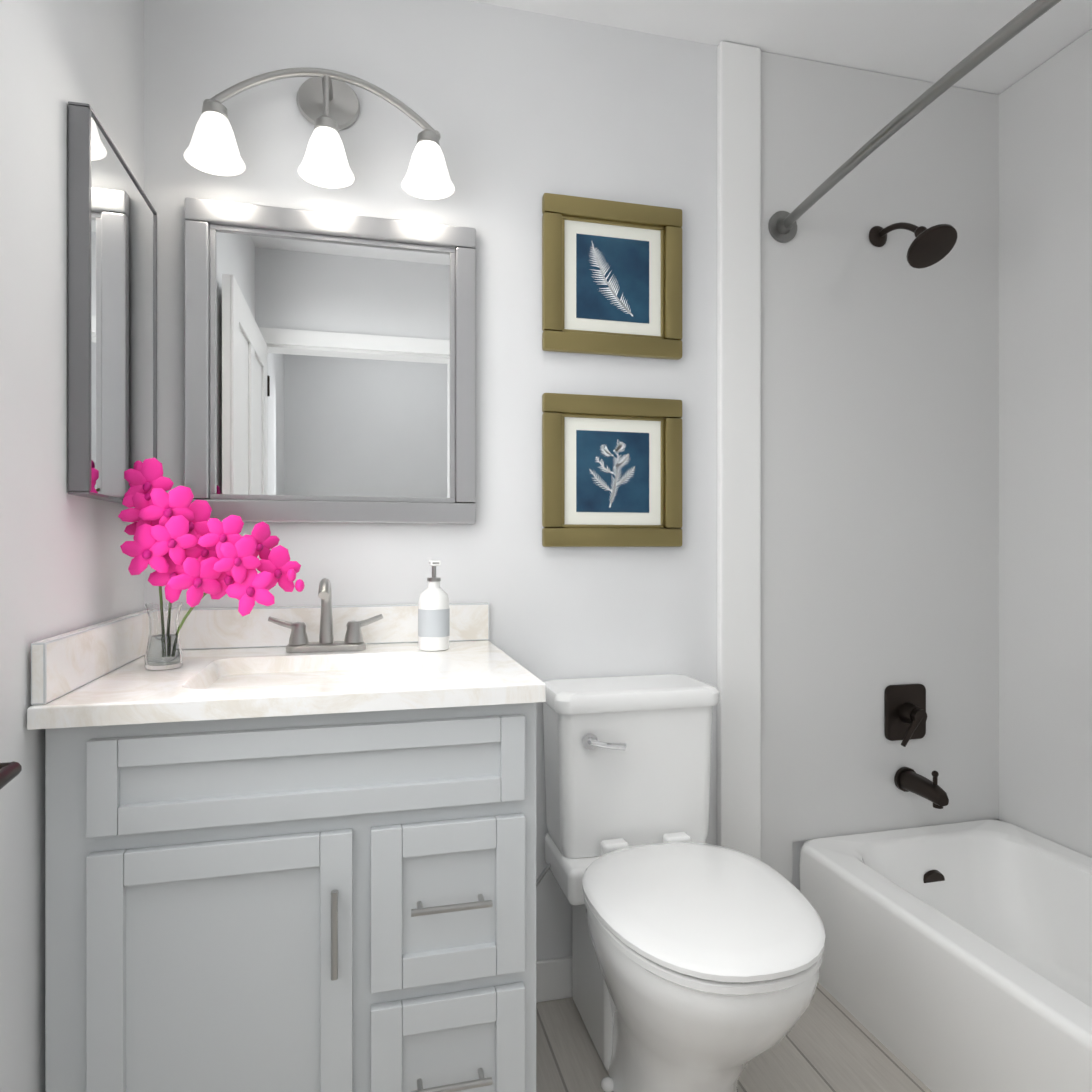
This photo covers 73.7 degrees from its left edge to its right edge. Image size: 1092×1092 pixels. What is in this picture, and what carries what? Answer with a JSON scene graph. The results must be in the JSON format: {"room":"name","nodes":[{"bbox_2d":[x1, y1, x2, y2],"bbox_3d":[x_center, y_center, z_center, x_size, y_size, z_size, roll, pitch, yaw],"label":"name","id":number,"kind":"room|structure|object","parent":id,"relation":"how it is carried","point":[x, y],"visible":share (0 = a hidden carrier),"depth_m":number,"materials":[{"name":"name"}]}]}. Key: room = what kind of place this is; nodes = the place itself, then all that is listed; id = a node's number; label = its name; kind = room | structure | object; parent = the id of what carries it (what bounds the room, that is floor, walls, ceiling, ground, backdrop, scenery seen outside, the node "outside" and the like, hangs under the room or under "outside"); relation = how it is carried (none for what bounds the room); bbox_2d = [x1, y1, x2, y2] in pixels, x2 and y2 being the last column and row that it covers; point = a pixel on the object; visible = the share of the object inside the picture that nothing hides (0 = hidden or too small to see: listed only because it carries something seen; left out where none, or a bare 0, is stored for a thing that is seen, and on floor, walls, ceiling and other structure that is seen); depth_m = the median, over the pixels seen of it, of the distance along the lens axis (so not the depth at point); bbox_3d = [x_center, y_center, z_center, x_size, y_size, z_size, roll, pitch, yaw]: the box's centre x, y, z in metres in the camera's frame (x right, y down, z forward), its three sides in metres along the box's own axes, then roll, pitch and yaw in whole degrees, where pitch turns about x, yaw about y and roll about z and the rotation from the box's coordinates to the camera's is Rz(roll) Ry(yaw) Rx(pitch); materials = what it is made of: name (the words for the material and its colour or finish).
{"room":"bathroom","nodes":[
{"label":"bathroom","id":0,"kind":"room"},
{"bbox_2d":[0,761,21,788],"bbox_3d":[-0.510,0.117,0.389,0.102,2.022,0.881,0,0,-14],"label":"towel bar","id":1,"kind":"structure","parent":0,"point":[9,771],"depth_m":0.75,"materials":[{"name":"metal"}]},
{"bbox_2d":[0,0,143,1091],"bbox_3d":[-0.563,-0.099,0.113,0.100,2.470,3.050,0,0,-14],"label":"wall","id":2,"kind":"structure","parent":0,"point":[65,561],"depth_m":1.08,"materials":[{"name":"paint"}]},
{"bbox_2d":[68,101,156,503],"bbox_3d":[-0.812,-0.404,1.384,0.032,0.640,0.405,0,0,-14],"label":"upper cabinet","id":3,"kind":"object","parent":2,"relation":"attached to","point":[112,325],"visible":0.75,"depth_m":1.29,"materials":[{"name":"grey metal"}]},
{"bbox_2d":[144,0,998,960],"bbox_3d":[0.218,-0.099,1.933,2.500,2.470,0.100,0,0,-14],"label":"wall","id":4,"kind":"structure","parent":0,"point":[522,112],"depth_m":1.80,"materials":[{"name":"paint"}]},
{"bbox_2d":[184,67,454,199],"bbox_3d":[-0.489,-0.953,1.618,0.567,0.277,0.163,0,0,-14],"label":"sconce","id":5,"kind":"object","parent":4,"relation":"attached to","point":[328,103],"visible":0.98,"depth_m":1.60,"materials":[{"name":"white glass"}]},
{"bbox_2d":[184,197,475,523],"bbox_3d":[-0.484,-0.410,1.688,0.646,0.713,0.030,0,0,-14],"label":"mirror","id":6,"kind":"object","parent":4,"relation":"attached to","point":[329,367],"visible":0.98,"depth_m":1.69,"materials":[{"name":"grey metal"}]},
{"bbox_2d":[536,956,571,1002],"bbox_3d":[0.154,1.086,1.859,0.618,0.100,0.013,0,0,-14],"label":"baseboard","id":7,"kind":"structure","parent":4,"relation":"attached to","point":[554,979],"depth_m":1.81,"materials":[{"name":"white"}]},
{"bbox_2d":[542,193,681,359],"bbox_3d":[0.172,-0.681,1.855,0.372,0.388,0.026,0,0,-14],"label":"picture frame","id":8,"kind":"object","parent":4,"relation":"attached to","point":[612,278],"visible":1,"depth_m":1.85,"materials":[{"name":"brown wood"}]},
{"bbox_2d":[542,393,681,546],"bbox_3d":[0.172,-0.189,1.855,0.372,0.382,0.026,0,0,-14],"label":"picture frame","id":9,"kind":"object","parent":4,"relation":"attached to","point":[611,471],"visible":1,"depth_m":1.85,"materials":[{"name":"brown wood"}]},
{"bbox_2d":[717,41,760,860],"bbox_3d":[0.514,-0.098,1.941,0.120,2.468,0.028,0,0,-14],"label":"trim","id":10,"kind":"structure","parent":4,"relation":"attached to","point":[739,443],"depth_m":1.93,"materials":[{"name":"white paint"}]},
{"bbox_2d":[884,684,926,746],"bbox_3d":[1.027,0.471,2.034,0.132,0.157,0.072,0,0,-14],"label":"tub valve","id":11,"kind":"object","parent":4,"relation":"attached to","point":[905,716],"visible":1,"depth_m":2.05,"materials":[{"name":"black metal"}]},
{"bbox_2d":[536,982,931,1091],"bbox_3d":[0.589,1.161,0.454,2.500,0.050,3.150,0,0,-14],"label":"floor","id":12,"kind":"structure","parent":0,"point":[829,1042],"depth_m":1.61,"materials":[{"name":"grey tile"}]},
{"bbox_2d":[27,578,545,1091],"bbox_3d":[-0.439,0.602,1.405,0.762,1.068,0.599,0,0,-14],"label":"bathroom vanity","id":13,"kind":"object","parent":12,"relation":"on","point":[291,848],"visible":1,"depth_m":1.16,"materials":[{"name":"grey paint"}]},
{"bbox_2d":[118,458,304,669],"bbox_3d":[-0.621,0.033,1.373,0.316,0.391,0.102,0,0,-14],"label":"flowers","id":14,"kind":"object","parent":13,"relation":"on","point":[215,558],"visible":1,"depth_m":1.34,"materials":[{"name":"pink plant"}]},
{"bbox_2d":[418,560,449,650],"bbox_3d":[-0.246,0.130,1.605,0.069,0.197,0.080,0,0,-14],"label":"soap dispenser","id":15,"kind":"object","parent":13,"relation":"on","point":[433,620],"visible":1,"depth_m":1.58,"materials":[{"name":"white plastic"}]},
{"bbox_2d":[536,674,825,1091],"bbox_3d":[0.222,0.733,1.491,0.484,0.807,0.754,0,0,-14],"label":"toilet","id":16,"kind":"object","parent":12,"relation":"on","point":[696,960],"visible":0.94,"depth_m":1.43,"materials":[{"name":"white ceramic"}]},
{"bbox_2d":[799,820,1091,1091],"bbox_3d":[1.187,0.966,1.338,0.681,0.340,1.497,0,0,-14],"label":"bathtub","id":17,"kind":"object","parent":12,"relation":"on","point":[957,957],"visible":0.98,"depth_m":1.71,"materials":[{"name":"white ceramic"}]},
{"bbox_2d":[470,0,1091,94],"bbox_3d":[0.589,-1.359,0.454,2.500,0.050,3.150,0,0,-14],"label":"ceiling","id":18,"kind":"structure","parent":0,"point":[933,41],"depth_m":1.87,"materials":[{"name":"paint"}]},
{"bbox_2d":[761,29,1091,883],"bbox_3d":[1.143,-0.098,1.327,0.800,2.468,1.525,0,0,-14],"label":"wall","id":19,"kind":"structure","parent":0,"point":[927,477],"depth_m":2.04,"materials":[{"name":"white plastic"}]},
{"bbox_2d":[869,222,957,268],"bbox_3d":[0.974,-0.815,1.933,0.124,0.169,0.242,0,0,-14],"label":"shower head","id":20,"kind":"object","parent":19,"relation":"attached to","point":[932,245],"visible":1,"depth_m":1.88},
{"bbox_2d":[768,0,1060,242],"bbox_3d":[0.813,-0.864,1.243,0.104,0.084,1.504,0,0,-14],"label":"rail","id":21,"kind":"object","parent":19,"relation":"attached to","point":[782,226],"visible":1,"depth_m":1.43,"materials":[{"name":"grey metal"}]},
{"bbox_2d":[894,767,948,808],"bbox_3d":[1.036,0.651,1.999,0.068,0.095,0.145,0,0,-14],"label":"tub spout","id":22,"kind":"object","parent":19,"relation":"attached to","point":[907,779],"visible":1,"depth_m":1.98,"materials":[{"name":"black metal"}]}
]}

